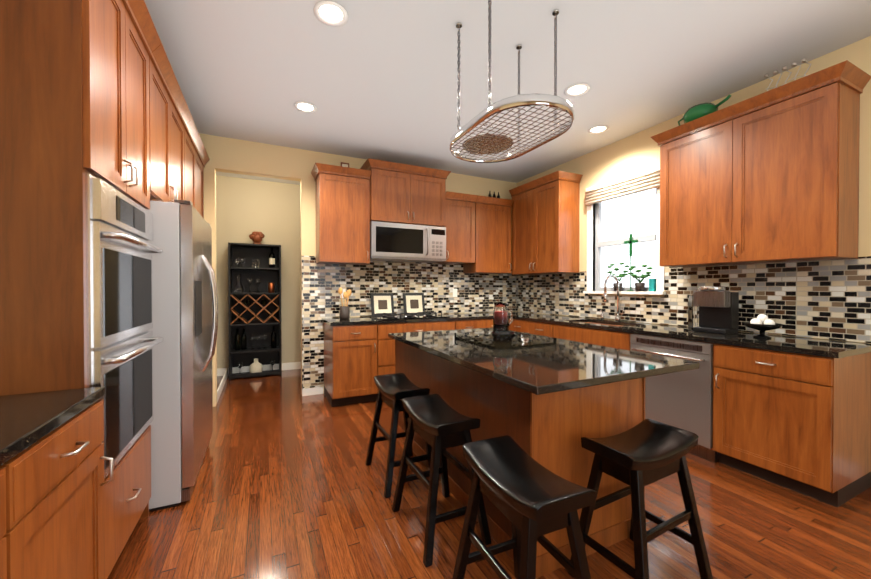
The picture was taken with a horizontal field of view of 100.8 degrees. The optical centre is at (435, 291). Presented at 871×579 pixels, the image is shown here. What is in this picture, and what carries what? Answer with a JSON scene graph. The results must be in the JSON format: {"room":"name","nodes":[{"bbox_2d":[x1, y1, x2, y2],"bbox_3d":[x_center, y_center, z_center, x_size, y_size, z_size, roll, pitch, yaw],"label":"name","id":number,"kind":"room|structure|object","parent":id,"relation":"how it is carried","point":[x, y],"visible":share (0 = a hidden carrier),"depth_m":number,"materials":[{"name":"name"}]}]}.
{"room":"kitchen","nodes":[
{"label":"kitchen","id":0,"kind":"room"},
{"bbox_2d":[216,175,300,368],"bbox_3d":[-1.602,-0.238,6.083,5.045,2.930,0.120,0,1,-26],"label":"wall","id":1,"kind":"structure","parent":0,"point":[269,210],"depth_m":5.51,"materials":[{"name":"beige paint"}]},
{"bbox_2d":[217,362,300,375],"bbox_3d":[-2.518,1.176,5.583,2.200,0.110,0.015,0,1,-26],"label":"baseboard","id":2,"kind":"structure","parent":1,"relation":"attached to","point":[293,365],"depth_m":5.55,"materials":[{"name":"white wood"}]},
{"bbox_2d":[199,133,516,406],"bbox_3d":[-0.924,-0.226,4.667,4.805,2.930,0.120,0,1,-26],"label":"wall","id":3,"kind":"structure","parent":0,"point":[235,156],"depth_m":4.21,"materials":[{"name":"beige paint"}]},
{"bbox_2d":[184,118,209,217],"bbox_3d":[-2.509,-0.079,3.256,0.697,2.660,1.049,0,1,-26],"label":"upper cabinet","id":4,"kind":"object","parent":3,"relation":"attached to","point":[196,159],"visible":0.15,"depth_m":3.29,"materials":[{"name":"brown wood"}]},
{"bbox_2d":[217,368,228,401],"bbox_3d":[-2.752,1.184,4.664,0.015,0.110,1.430,0,1,-26],"label":"baseboard","id":5,"kind":"structure","parent":3,"relation":"attached to","point":[224,372],"depth_m":4.59,"materials":[{"name":"white wood"}]},
{"bbox_2d":[311,163,370,264],"bbox_3d":[-1.120,-0.877,4.269,0.627,1.080,0.395,0,1,-26],"label":"upper cabinet","id":6,"kind":"object","parent":3,"relation":"attached to","point":[342,215],"visible":1,"depth_m":4.16,"materials":[{"name":"brown wood"}]},
{"bbox_2d":[341,162,348,166],"bbox_3d":[-1.088,-1.484,4.333,0.100,0.130,0.018,0,1,-26],"label":"picture","id":7,"kind":"object","parent":6,"relation":"on","point":[343,164],"visible":0.36,"depth_m":4.32,"materials":[{"name":"brown"}]},
{"bbox_2d":[360,158,450,226],"bbox_3d":[-0.380,-1.195,4.598,1.089,0.700,0.435,0,1,-26],"label":"upper cabinet","id":8,"kind":"object","parent":3,"relation":"attached to","point":[406,194],"visible":0.96,"depth_m":4.43,"materials":[{"name":"brown wood"}]},
{"bbox_2d":[370,221,445,262],"bbox_3d":[-0.376,-0.615,4.596,0.985,0.440,0.446,0,1,-26],"label":"over-the-range microwave","id":9,"kind":"object","parent":8,"relation":"attached to","point":[395,242],"visible":1,"depth_m":4.43,"materials":[{"name":"silver metal"}]},
{"bbox_2d":[302,256,515,388],"bbox_3d":[-0.158,0.356,4.964,3.168,1.580,0.016,0,1,-26],"label":"backsplash","id":10,"kind":"structure","parent":3,"relation":"attached to","point":[448,288],"depth_m":4.69,"materials":[{"name":"tile"}]},
{"bbox_2d":[437,191,477,263],"bbox_3d":[0.272,-0.846,4.936,0.470,0.905,0.395,0,1,-26],"label":"upper cabinet","id":11,"kind":"object","parent":3,"relation":"attached to","point":[460,228],"visible":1,"depth_m":4.82,"materials":[{"name":"brown wood"}]},
{"bbox_2d":[463,195,513,273],"bbox_3d":[0.759,-0.783,5.169,0.600,1.035,0.395,0,1,-26],"label":"upper cabinet","id":12,"kind":"object","parent":3,"relation":"attached to","point":[492,235],"visible":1,"depth_m":5.04,"materials":[{"name":"brown wood"}]},
{"bbox_2d":[488,191,499,197],"bbox_3d":[0.860,-1.382,5.278,0.200,0.160,0.048,0,1,-26],"label":"bottles","id":13,"kind":"object","parent":12,"relation":"on","point":[494,195],"visible":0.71,"depth_m":5.26,"materials":[{"name":"black glass"}]},
{"bbox_2d":[107,369,870,578],"bbox_3d":[0.280,1.291,2.164,5.045,0.060,8.840,0,1,-26],"label":"floor","id":14,"kind":"structure","parent":0,"point":[289,484],"depth_m":2.00,"materials":[{"name":"brown wood"}]},
{"bbox_2d":[0,442,39,578],"bbox_3d":[-1.122,0.834,0.342,0.678,0.884,0.893,0,1,-26],"label":"base cabinet","id":15,"kind":"object","parent":14,"relation":"on","point":[19,485],"depth_m":0.87,"materials":[{"name":"brown wood"}]},
{"bbox_2d":[0,386,104,465],"bbox_3d":[-1.226,0.372,0.555,0.683,0.035,1.393,0,1,-26],"label":"countertop","id":16,"kind":"structure","parent":15,"relation":"on","point":[27,420],"depth_m":1.05,"materials":[{"name":"black stone"}]},
{"bbox_2d":[36,399,111,578],"bbox_3d":[-1.393,0.829,0.908,0.678,0.884,0.622,0,1,-26],"label":"base cabinet","id":17,"kind":"object","parent":14,"relation":"on","point":[52,513],"depth_m":1.13,"materials":[{"name":"brown wood"}]},
{"bbox_2d":[0,0,163,578],"bbox_3d":[-1.668,-0.064,1.520,0.715,2.660,0.827,0,1,-26],"label":"tall cabinet","id":18,"kind":"object","parent":14,"relation":"on","point":[77,249],"visible":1,"depth_m":1.31,"materials":[{"name":"wood"},{"name":"metal"}]},
{"bbox_2d":[140,44,191,517],"bbox_3d":[-2.069,-0.071,2.336,0.697,2.660,0.980,0,1,-26],"label":"surround","id":19,"kind":"object","parent":14,"relation":"on","point":[170,116],"visible":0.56,"depth_m":2.33,"materials":[{"name":"brown wood"}]},
{"bbox_2d":[147,200,217,511],"bbox_3d":[-1.960,0.359,2.392,0.898,1.800,0.900,0,1,-26],"label":"refrigerator","id":20,"kind":"object","parent":14,"relation":"on","point":[185,311],"visible":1,"depth_m":2.12,"materials":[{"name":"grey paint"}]},
{"bbox_2d":[228,231,281,379],"bbox_3d":[-2.652,0.171,5.322,0.680,2.125,0.346,0,1,-26],"label":"shelf","id":21,"kind":"object","parent":14,"relation":"on","point":[254,309],"visible":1,"depth_m":5.38,"materials":[{"name":"black wood"}]},
{"bbox_2d":[324,323,379,406],"bbox_3d":[-1.000,0.801,4.200,0.488,0.884,0.633,0,1,-26],"label":"base cabinet","id":22,"kind":"object","parent":14,"relation":"on","point":[358,359],"depth_m":3.94,"materials":[{"name":"brown wood"}]},
{"bbox_2d":[365,373,438,498],"bbox_3d":[-0.244,0.938,2.486,0.365,0.640,0.485,0,1,-26],"label":"stool","id":23,"kind":"object","parent":14,"relation":"on","point":[395,389],"visible":0.83,"depth_m":2.37,"materials":[{"name":"black paint"}]},
{"bbox_2d":[380,320,459,374],"bbox_3d":[-0.334,0.798,4.519,1.120,0.884,0.633,0,1,-26],"label":"base cabinet","id":24,"kind":"object","parent":14,"relation":"on","point":[387,345],"depth_m":4.10,"materials":[{"name":"brown wood"}]},
{"bbox_2d":[392,394,491,566],"bbox_3d":[0.015,0.943,1.945,0.365,0.640,0.485,0,1,-26],"label":"stool","id":25,"kind":"object","parent":14,"relation":"on","point":[438,424],"visible":0.98,"depth_m":1.82,"materials":[{"name":"black paint"}]},
{"bbox_2d":[460,319,492,328],"bbox_3d":[0.463,0.795,4.900,0.777,0.884,0.633,0,1,-26],"label":"base cabinet","id":26,"kind":"object","parent":14,"relation":"on","point":[482,323],"depth_m":4.57,"materials":[{"name":"brown wood"}]},
{"bbox_2d":[322,312,492,325],"bbox_3d":[-0.215,0.337,4.575,2.280,0.035,0.643,0,1,-26],"label":"countertop","id":27,"kind":"structure","parent":26,"relation":"on","point":[461,316],"depth_m":4.24,"materials":[{"name":"black stone"}]},
{"bbox_2d":[338,287,351,318],"bbox_3d":[-1.058,0.136,4.240,0.161,0.372,0.117,0,1,-26],"label":"utensil crock","id":28,"kind":"object","parent":27,"relation":"on","point":[344,312],"visible":1,"depth_m":4.20,"materials":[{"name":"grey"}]},
{"bbox_2d":[370,293,393,315],"bbox_3d":[-0.685,0.168,4.663,0.300,0.300,0.073,0,1,-26],"label":"picture frame","id":29,"kind":"object","parent":27,"relation":"on","point":[382,302],"visible":0.79,"depth_m":4.65,"materials":[{"name":"black"}]},
{"bbox_2d":[370,311,449,319],"bbox_3d":[-0.323,0.292,4.497,0.890,0.055,0.455,0,1,-26],"label":"cooktop","id":30,"kind":"object","parent":27,"relation":"in","point":[387,316],"visible":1,"depth_m":4.42,"materials":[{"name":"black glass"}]},
{"bbox_2d":[403,293,424,314],"bbox_3d":[-0.288,0.167,4.853,0.300,0.300,0.073,0,1,-26],"label":"picture frame","id":31,"kind":"object","parent":27,"relation":"on","point":[413,303],"visible":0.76,"depth_m":4.84,"materials":[{"name":"black"}]},
{"bbox_2d":[395,340,645,578],"bbox_3d":[0.379,0.836,2.562,0.776,0.844,1.816,0,1,-26],"label":"kitchen island","id":32,"kind":"object","parent":14,"relation":"on","point":[548,431],"visible":0.31,"depth_m":1.79,"materials":[{"name":"brown wood"}]},
{"bbox_2d":[388,328,698,394],"bbox_3d":[0.504,0.395,2.585,1.130,0.035,1.940,0,1,-26],"label":"island countertop","id":33,"kind":"structure","parent":32,"relation":"on","point":[562,365],"depth_m":1.98,"materials":[{"name":"black stone"}]},
{"bbox_2d":[454,303,556,349],"bbox_3d":[0.507,0.234,2.729,0.500,0.282,0.600,0,1,-26],"label":"tray","id":34,"kind":"object","parent":33,"relation":"on","point":[500,335],"visible":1,"depth_m":2.67,"materials":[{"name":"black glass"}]},
{"bbox_2d":[452,435,595,578],"bbox_3d":[0.313,0.948,1.323,0.365,0.640,0.485,0,1,-24],"label":"stool","id":35,"kind":"object","parent":14,"relation":"on","point":[531,499],"visible":1,"depth_m":1.26,"materials":[{"name":"black paint"}]},
{"bbox_2d":[509,319,591,337],"bbox_3d":[1.437,0.798,4.520,0.638,0.884,0.874,0,1,-26],"label":"base cabinet","id":36,"kind":"object","parent":14,"relation":"on","point":[531,327],"depth_m":4.32,"materials":[{"name":"brown wood"}]},
{"bbox_2d":[557,323,628,349],"bbox_3d":[1.788,0.804,3.787,0.638,0.884,1.010,0,1,-26],"label":"base cabinet","id":37,"kind":"object","parent":14,"relation":"on","point":[613,339],"depth_m":3.54,"materials":[{"name":"brown wood"}]},
{"bbox_2d":[568,419,712,578],"bbox_3d":[0.894,0.946,1.579,0.485,0.640,0.365,0,1,-29],"label":"stool","id":38,"kind":"object","parent":14,"relation":"on","point":[638,458],"visible":0.92,"depth_m":1.53,"materials":[{"name":"black paint"}]},
{"bbox_2d":[629,333,724,462],"bbox_3d":[2.147,0.811,3.038,0.638,0.884,0.779,0,1,-26],"label":"dishwasher","id":39,"kind":"object","parent":14,"relation":"on","point":[693,400],"depth_m":2.73,"materials":[{"name":"silver metal"}]},
{"bbox_2d":[722,345,870,506],"bbox_3d":[2.418,0.816,2.472,0.638,0.884,0.609,0,1,-26],"label":"base cabinet","id":40,"kind":"object","parent":14,"relation":"on","point":[799,423],"depth_m":2.24,"materials":[{"name":"brown wood"}]},
{"bbox_2d":[509,312,870,357],"bbox_3d":[1.769,0.344,3.837,0.643,0.035,3.688,0,1,-26],"label":"countertop","id":41,"kind":"structure","parent":40,"relation":"on","point":[821,347],"depth_m":2.70,"materials":[{"name":"black stone"}]},
{"bbox_2d":[599,274,623,321],"bbox_3d":[1.879,0.068,3.961,0.245,0.513,0.292,0,1,-26],"label":"faucet","id":42,"kind":"object","parent":41,"relation":"on","point":[617,318],"visible":0.98,"depth_m":3.91,"materials":[{"name":"silver metal"}]},
{"bbox_2d":[688,286,738,333],"bbox_3d":[2.265,0.145,2.993,0.240,0.375,0.320,0,1,-26],"label":"coffee maker","id":43,"kind":"object","parent":41,"relation":"on","point":[714,309],"visible":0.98,"depth_m":2.92,"materials":[{"name":"black plastic"}]},
{"bbox_2d":[743,314,782,338],"bbox_3d":[2.384,0.249,2.629,0.220,0.174,0.220,0,1,-26],"label":"fruit bowl","id":44,"kind":"object","parent":41,"relation":"on","point":[762,323],"visible":1,"depth_m":2.60,"materials":[{"name":"black paint"}]},
{"bbox_2d":[144,0,870,184],"bbox_3d":[0.280,-1.709,2.138,5.045,0.080,8.840,0,1,-26],"label":"ceiling","id":45,"kind":"structure","parent":0,"point":[375,79],"depth_m":2.63,"materials":[{"name":"grey paint"}]},
{"bbox_2d":[294,101,316,112],"bbox_3d":[-1.179,-1.674,3.269,0.200,0.010,0.200,0,1,-26],"label":"recessed light","id":46,"kind":"object","parent":45,"relation":"in","point":[303,106],"visible":1,"depth_m":3.27,"materials":[{"name":"white"}]},
{"bbox_2d":[314,1,347,25],"bbox_3d":[-0.625,-1.664,2.159,0.200,0.010,0.200,0,1,-26],"label":"recessed light","id":47,"kind":"object","parent":45,"relation":"in","point":[330,13],"visible":1,"depth_m":2.16,"materials":[{"name":"white"}]},
{"bbox_2d":[449,0,573,162],"bbox_3d":[0.431,-1.299,2.202,0.534,0.740,0.874,0,1,-26],"label":"pot rack","id":48,"kind":"object","parent":45,"relation":"hanging from","point":[491,141],"visible":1,"depth_m":2.15,"materials":[{"name":"silver metal"}]},
{"bbox_2d":[564,83,589,96],"bbox_3d":[1.174,-1.671,2.987,0.200,0.010,0.200,0,1,-26],"label":"recessed light","id":49,"kind":"object","parent":45,"relation":"in","point":[578,89],"visible":1,"depth_m":2.98,"materials":[{"name":"white"}]},
{"bbox_2d":[588,125,608,133],"bbox_3d":[1.683,-1.678,3.729,0.200,0.010,0.200,0,1,-26],"label":"recessed light","id":50,"kind":"object","parent":45,"relation":"in","point":[598,129],"visible":0.98,"depth_m":3.73,"materials":[{"name":"white"}]},
{"bbox_2d":[516,36,870,343],"bbox_3d":[2.840,-0.207,2.506,0.120,2.930,7.270,0,1,-26],"label":"wall","id":51,"kind":"structure","parent":0,"point":[633,153],"depth_m":3.48,"materials":[{"name":"beige paint"}]},
{"bbox_2d":[509,170,582,274],"bbox_3d":[1.434,-0.845,4.814,0.395,1.205,0.972,0,1,-26],"label":"upper cabinet","id":52,"kind":"object","parent":51,"relation":"attached to","point":[545,224],"visible":1,"depth_m":4.55,"materials":[{"name":"brown wood"}]},
{"bbox_2d":[583,187,665,294],"bbox_3d":[2.092,-0.613,3.996,0.180,1.275,0.970,0,1,-26],"label":"window","id":53,"kind":"structure","parent":51,"relation":"in","point":[592,222],"depth_m":4.31,"materials":[{"name":"white"}]},
{"bbox_2d":[585,166,659,204],"bbox_3d":[2.025,-1.144,3.959,0.049,0.202,0.910,0,1,-26],"label":"shade","id":54,"kind":"object","parent":53,"relation":"attached to","point":[645,180],"visible":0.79,"depth_m":3.89,"materials":[{"name":"beige fabric"}]},
{"bbox_2d":[607,234,655,290],"bbox_3d":[2.090,-0.315,3.877,0.174,0.620,0.533,0,1,-26],"label":"potted plant","id":55,"kind":"object","parent":53,"relation":"on","point":[639,286],"visible":0.88,"depth_m":3.85,"materials":[{"name":"green plant leaves"},{"name":"dark ceramic pots"}]},
{"bbox_2d":[516,256,870,342],"bbox_3d":[2.198,0.041,3.692,0.016,0.566,4.321,0,1,-26],"label":"backsplash","id":56,"kind":"structure","parent":51,"relation":"attached to","point":[826,299],"depth_m":2.88,"materials":[{"name":"tile"}]},
{"bbox_2d":[651,60,870,266],"bbox_3d":[2.392,-0.812,2.812,0.395,1.175,1.224,0,1,-26],"label":"upper cabinet","id":57,"kind":"object","parent":51,"relation":"attached to","point":[771,176],"visible":1,"depth_m":2.56,"materials":[{"name":"brown wood"}]},
{"bbox_2d":[678,94,730,125],"bbox_3d":[2.230,-1.488,3.006,0.243,0.171,0.403,0,1,-26],"label":"teapot","id":58,"kind":"object","parent":57,"relation":"on","point":[692,113],"visible":0.69,"depth_m":2.94,"materials":[{"name":"green ceramic"}]},
{"bbox_2d":[764,58,810,90],"bbox_3d":[2.453,-1.488,2.517,0.060,0.180,0.251,0,1,-26],"label":"wire sculpture","id":59,"kind":"object","parent":57,"relation":"on","point":[794,64],"visible":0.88,"depth_m":2.51,"materials":[{"name":"silver metal"}]},
{"label":"outside","id":60,"kind":"structure","parent":0,"visible":0},
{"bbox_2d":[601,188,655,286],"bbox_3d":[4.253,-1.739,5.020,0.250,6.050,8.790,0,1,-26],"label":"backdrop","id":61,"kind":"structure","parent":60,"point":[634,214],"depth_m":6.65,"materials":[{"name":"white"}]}
]}

